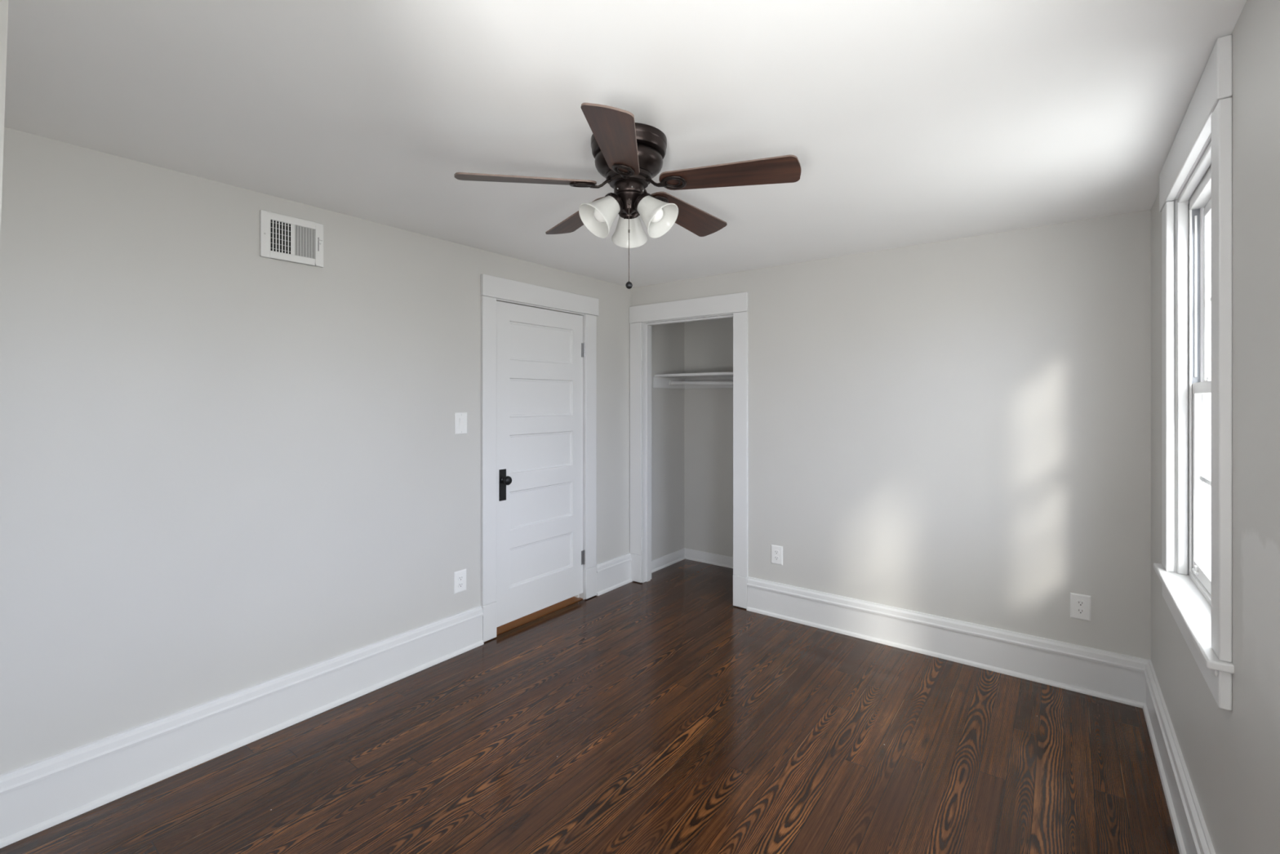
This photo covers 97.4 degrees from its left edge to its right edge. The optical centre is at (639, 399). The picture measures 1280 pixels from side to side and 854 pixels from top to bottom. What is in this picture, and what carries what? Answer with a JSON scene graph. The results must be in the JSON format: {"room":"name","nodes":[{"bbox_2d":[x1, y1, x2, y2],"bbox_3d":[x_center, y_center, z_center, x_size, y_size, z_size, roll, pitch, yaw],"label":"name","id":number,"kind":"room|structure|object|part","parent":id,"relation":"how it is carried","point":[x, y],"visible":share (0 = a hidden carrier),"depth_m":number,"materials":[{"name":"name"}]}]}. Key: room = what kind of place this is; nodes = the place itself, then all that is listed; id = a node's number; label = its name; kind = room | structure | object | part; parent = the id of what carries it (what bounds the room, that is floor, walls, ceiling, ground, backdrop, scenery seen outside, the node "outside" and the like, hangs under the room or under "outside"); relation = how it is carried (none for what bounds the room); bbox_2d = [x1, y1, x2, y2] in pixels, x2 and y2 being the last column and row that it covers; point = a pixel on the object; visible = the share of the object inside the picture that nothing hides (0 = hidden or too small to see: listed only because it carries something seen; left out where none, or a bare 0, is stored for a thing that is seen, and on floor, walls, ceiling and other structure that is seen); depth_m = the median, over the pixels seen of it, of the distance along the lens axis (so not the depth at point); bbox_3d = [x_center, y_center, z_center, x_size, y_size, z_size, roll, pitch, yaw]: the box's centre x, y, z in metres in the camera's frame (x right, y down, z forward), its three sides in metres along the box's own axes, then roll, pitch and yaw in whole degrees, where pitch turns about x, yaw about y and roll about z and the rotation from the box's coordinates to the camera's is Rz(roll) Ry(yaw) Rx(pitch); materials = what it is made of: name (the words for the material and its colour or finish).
{"room":"empty bedroom","nodes":[
{"label":"empty bedroom","id":0,"kind":"room"},
{"bbox_2d":[0,0,8,238],"bbox_3d":[-1.797,0.279,1.460,0.922,2.343,0.136,0,0,37],"label":"door frame","id":1,"kind":"structure","parent":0,"point":[3,3],"depth_m":1.23,"materials":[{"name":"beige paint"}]},
{"bbox_2d":[0,127,684,774],"bbox_3d":[-0.956,0.279,3.451,0.130,2.343,4.609,0,0,37],"label":"wall","id":2,"kind":"structure","parent":0,"point":[226,468],"depth_m":2.32,"materials":[{"name":"beige paint"}]},
{"bbox_2d":[259,209,323,267],"bbox_3d":[-1.558,-0.717,2.528,0.018,0.204,0.258,0,0,37],"label":"air vent","id":3,"kind":"object","parent":2,"relation":"in","point":[283,237],"visible":1,"depth_m":2.52,"materials":[{"name":"white metal"}]},
{"bbox_2d":[0,552,633,848],"bbox_3d":[-1.094,1.338,3.133,0.032,0.224,3.432,0,0,37],"label":"baseboard","id":4,"kind":"structure","parent":2,"relation":"attached to","point":[37,797],"depth_m":2.29,"materials":[{"name":"white paint"}]},
{"bbox_2d":[453,568,466,594],"bbox_3d":[-1.032,1.047,3.234,0.008,0.125,0.082,0,0,37],"label":"power outlet","id":5,"kind":"object","parent":2,"relation":"attached to","point":[460,576],"visible":1,"depth_m":3.23,"materials":[{"name":"white plastic"}]},
{"bbox_2d":[457,582,463,587],"bbox_3d":[-1.030,1.067,3.233,0.004,0.028,0.034,0,0,37],"label":"receptacle","id":6,"kind":"object","parent":5,"relation":"attached to","point":[460,584],"depth_m":3.23,"materials":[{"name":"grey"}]},
{"bbox_2d":[457,575,463,581],"bbox_3d":[-1.030,1.028,3.233,0.004,0.028,0.034,0,0,37],"label":"receptacle","id":7,"kind":"object","parent":5,"relation":"attached to","point":[460,578],"depth_m":3.23,"materials":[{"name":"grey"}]},
{"bbox_2d":[454,412,466,434],"bbox_3d":[-1.027,0.139,3.238,0.012,0.125,0.082,0,0,37],"label":"light switch","id":8,"kind":"object","parent":2,"relation":"attached to","point":[460,418],"visible":1,"depth_m":3.23,"materials":[{"name":"white plastic"}]},
{"bbox_2d":[480,273,599,641],"bbox_3d":[-0.679,0.352,3.798,0.154,2.195,1.043,0,0,37],"label":"door frame","id":9,"kind":"structure","parent":2,"relation":"attached to","point":[492,287],"depth_m":3.49,"materials":[{"name":"white paint"}]},
{"bbox_2d":[496,301,585,626],"bbox_3d":[-0.636,0.398,3.751,0.104,2.004,0.802,0,0,37],"label":"door","id":10,"kind":"structure","parent":2,"relation":"in","point":[540,555],"depth_m":3.73,"materials":[{"name":"white paint"}]},
{"bbox_3d":[-0.824,0.500,3.468,0.065,0.056,0.056,0,0,37],"label":"knob","id":11,"kind":"part","parent":10,"relation":"part of","materials":[{"name":"black metal"}]},
{"bbox_2d":[0,559,1179,853],"bbox_3d":[-0.657,1.480,2.051,4.432,0.060,6.485,0,0,37],"label":"floor","id":12,"kind":"structure","parent":0,"point":[663,714],"depth_m":2.23,"materials":[{"name":"brown wood"}]},
{"bbox_2d":[496,595,582,635],"bbox_3d":[-0.707,1.447,3.799,0.128,0.006,0.802,0,0,37],"label":"threshold","id":13,"kind":"object","parent":12,"relation":"on","point":[517,622],"visible":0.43,"depth_m":3.76,"materials":[{"name":"brown wood"}]},
{"bbox_2d":[4,0,1246,287],"bbox_3d":[-0.657,-0.943,2.051,4.432,0.100,6.485,0,0,37],"label":"ceiling","id":14,"kind":"structure","parent":0,"point":[905,122],"depth_m":1.67,"materials":[{"name":"white paint"}]},
{"bbox_2d":[453,102,800,288],"bbox_3d":[-0.015,-0.635,1.969,1.110,0.516,1.080,0,0,37],"label":"ceiling fan","id":15,"kind":"object","parent":14,"relation":"hanging from","point":[628,153],"visible":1,"depth_m":1.86,"materials":[{"name":"brown wood"}]},
{"bbox_3d":[-0.370,-0.722,1.849,0.460,0.050,0.134,0,0,-12],"label":"blade","id":16,"kind":"part","parent":15,"relation":"part of","materials":[{"name":"brown wood"}]},
{"bbox_3d":[-0.236,-0.722,2.227,0.134,0.050,0.460,0,0,-31],"label":"blade","id":17,"kind":"part","parent":15,"relation":"part of","materials":[{"name":"brown wood"}]},
{"bbox_3d":[-0.141,-0.618,1.895,0.128,0.144,0.144,0,0,37],"label":"lamp shade","id":18,"kind":"part","parent":15,"relation":"part of","materials":[{"name":"white glass"}]},
{"bbox_3d":[-0.120,-0.637,1.902,0.059,0.081,0.080,0,0,37],"label":"bulb","id":19,"kind":"part","parent":15,"relation":"part of","materials":[{"name":"white glass"}]},
{"bbox_3d":[-0.057,-0.722,1.601,0.134,0.050,0.460,0,0,7],"label":"blade","id":20,"kind":"part","parent":15,"relation":"part of","materials":[{"name":"brown wood"}]},
{"bbox_3d":[-0.037,-0.540,1.915,0.010,0.284,0.009,0,0,37],"label":"pull chain","id":21,"kind":"part","parent":15,"relation":"part of","materials":[{"name":"brown metal"}]},
{"bbox_3d":[-0.037,-0.388,1.915,0.024,0.025,0.024,0,0,37],"label":"pull knob","id":22,"kind":"part","parent":15,"relation":"part of","materials":[{"name":"black metal"}]},
{"bbox_3d":[-0.042,-0.618,2.061,0.135,0.144,0.141,0,0,37],"label":"lamp shade","id":23,"kind":"part","parent":15,"relation":"part of","materials":[{"name":"white glass"}]},
{"bbox_3d":[0.057,-0.618,1.893,0.144,0.144,0.133,0,0,37],"label":"lamp shade","id":24,"kind":"part","parent":15,"relation":"part of","materials":[{"name":"white glass"}]},
{"bbox_3d":[0.040,-0.637,1.901,0.082,0.081,0.058,0,0,37],"label":"bulb","id":25,"kind":"part","parent":15,"relation":"part of","materials":[{"name":"white glass"}]},
{"bbox_3d":[0.184,-0.722,2.208,0.134,0.050,0.460,0,0,37],"label":"blade","id":26,"kind":"part","parent":15,"relation":"part of","materials":[{"name":"brown wood"}]},
{"bbox_3d":[0.286,-0.722,1.829,0.460,0.050,0.134,0,0,24],"label":"blade","id":27,"kind":"part","parent":15,"relation":"part of","materials":[{"name":"brown wood"}]},
{"bbox_2d":[651,547,733,573],"bbox_3d":[0.731,1.405,4.480,1.325,0.090,0.675,0,0,37],"label":"baseboard","id":28,"kind":"structure","parent":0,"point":[663,562],"depth_m":4.95,"materials":[{"name":"white paint"}]},
{"bbox_2d":[684,317,733,556],"bbox_3d":[0.973,0.279,4.801,1.325,2.343,0.130,0,0,37],"label":"wall","id":29,"kind":"structure","parent":0,"point":[708,344],"depth_m":4.99,"materials":[{"name":"beige paint"}]},
{"bbox_2d":[653,376,733,388],"bbox_3d":[0.785,-0.144,4.552,1.325,0.092,0.496,0,0,37],"label":"cleat","id":30,"kind":"object","parent":29,"relation":"attached to","point":[658,382],"visible":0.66,"depth_m":4.95,"materials":[{"name":"white paint"}]},
{"bbox_2d":[654,371,733,378],"bbox_3d":[0.792,-0.201,4.561,1.323,0.020,0.469,0,0,37],"label":"closet shelf","id":31,"kind":"object","parent":30,"relation":"on","point":[709,375],"visible":0.49,"depth_m":4.59,"materials":[{"name":"white paint"}]},
{"bbox_2d":[668,380,733,385],"bbox_3d":[0.783,-0.134,4.537,1.308,0.068,0.048,0,0,38],"label":"clothes rod","id":32,"kind":"object","parent":30,"relation":"attached to","point":[670,382],"visible":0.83,"depth_m":4.72,"materials":[{"name":"white paint"}]},
{"bbox_2d":[631,209,1151,659],"bbox_3d":[1.253,0.279,3.589,3.232,2.343,0.120,0,0,37],"label":"wall","id":33,"kind":"structure","parent":0,"point":[958,428],"depth_m":3.11,"materials":[{"name":"beige paint"}]},
{"bbox_2d":[629,292,748,608],"bbox_3d":[0.368,0.355,4.240,1.030,2.190,0.146,0,0,37],"label":"door frame","id":34,"kind":"structure","parent":33,"relation":"attached to","point":[736,304],"depth_m":4.29,"materials":[{"name":"white paint"}]},
{"bbox_2d":[771,544,782,564],"bbox_3d":[0.915,1.041,3.763,0.082,0.125,0.008,0,0,37],"label":"power outlet","id":35,"kind":"object","parent":33,"relation":"attached to","point":[776,550],"visible":1,"depth_m":3.76,"materials":[{"name":"white plastic"}]},
{"bbox_2d":[746,576,1151,708],"bbox_3d":[1.568,1.338,3.256,2.069,0.224,0.032,0,0,37],"label":"baseboard","id":36,"kind":"structure","parent":33,"relation":"attached to","point":[1119,677],"depth_m":3.08,"materials":[{"name":"white paint"}]},
{"bbox_2d":[1070,592,1091,621],"bbox_3d":[2.193,1.034,2.800,0.082,0.125,0.008,0,0,37],"label":"power outlet","id":37,"kind":"object","parent":33,"relation":"attached to","point":[1080,604],"visible":1,"depth_m":2.80,"materials":[{"name":"white plastic"}]},
{"bbox_2d":[1076,607,1084,613],"bbox_3d":[2.192,1.053,2.798,0.034,0.028,0.004,0,0,37],"label":"receptacle","id":38,"kind":"object","parent":37,"relation":"attached to","point":[1079,610],"depth_m":2.80,"materials":[{"name":"grey plastic"}]},
{"bbox_2d":[1076,600,1084,606],"bbox_3d":[2.192,1.014,2.798,0.034,0.028,0.004,0,0,37],"label":"receptacle","id":39,"kind":"object","parent":37,"relation":"attached to","point":[1079,602],"depth_m":2.80,"materials":[{"name":"grey plastic"}]},
{"bbox_2d":[1151,0,1279,853],"bbox_3d":[1.347,0.279,1.136,0.130,2.343,3.684,0,0,37],"label":"wall","id":40,"kind":"structure","parent":0,"point":[1232,757],"depth_m":1.27,"materials":[{"name":"beige paint"}]},
{"bbox_2d":[1142,660,1215,853],"bbox_3d":[1.323,1.338,1.239,0.032,0.224,3.539,0,0,37],"label":"baseboard","id":41,"kind":"structure","parent":40,"relation":"attached to","point":[1192,835],"depth_m":1.97,"materials":[{"name":"white paint"}]},
{"bbox_2d":[1153,34,1234,710],"bbox_3d":[1.782,-0.065,1.753,0.177,1.645,1.065,0,0,37],"label":"window","id":42,"kind":"structure","parent":40,"relation":"in","point":[1194,572],"depth_m":1.86,"materials":[{"name":"white paint"}]},
{"bbox_3d":[1.741,0.651,1.765,0.097,0.022,1.035,0,0,37],"label":"sill","id":43,"kind":"part","parent":42,"relation":"part of","materials":[{"name":"white paint"}]},
{"bbox_3d":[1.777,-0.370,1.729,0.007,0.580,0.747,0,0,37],"label":"balance rod","id":44,"kind":"part","parent":42,"relation":"part of","materials":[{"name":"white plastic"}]},
{"bbox_3d":[1.796,-0.037,1.714,0.084,1.394,0.800,0,0,37],"label":"frame","id":45,"kind":"part","parent":42,"relation":"part of","materials":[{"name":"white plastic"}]},
{"bbox_3d":[1.779,0.281,1.727,0.023,0.681,0.744,0,0,37],"label":"sash","id":46,"kind":"part","parent":42,"relation":"part of","materials":[{"name":"clear glass"}]},
{"bbox_3d":[1.802,-0.351,1.710,0.023,0.667,0.744,0,0,37],"label":"sash","id":47,"kind":"part","parent":42,"relation":"part of","materials":[{"name":"white plastic"}]}
]}

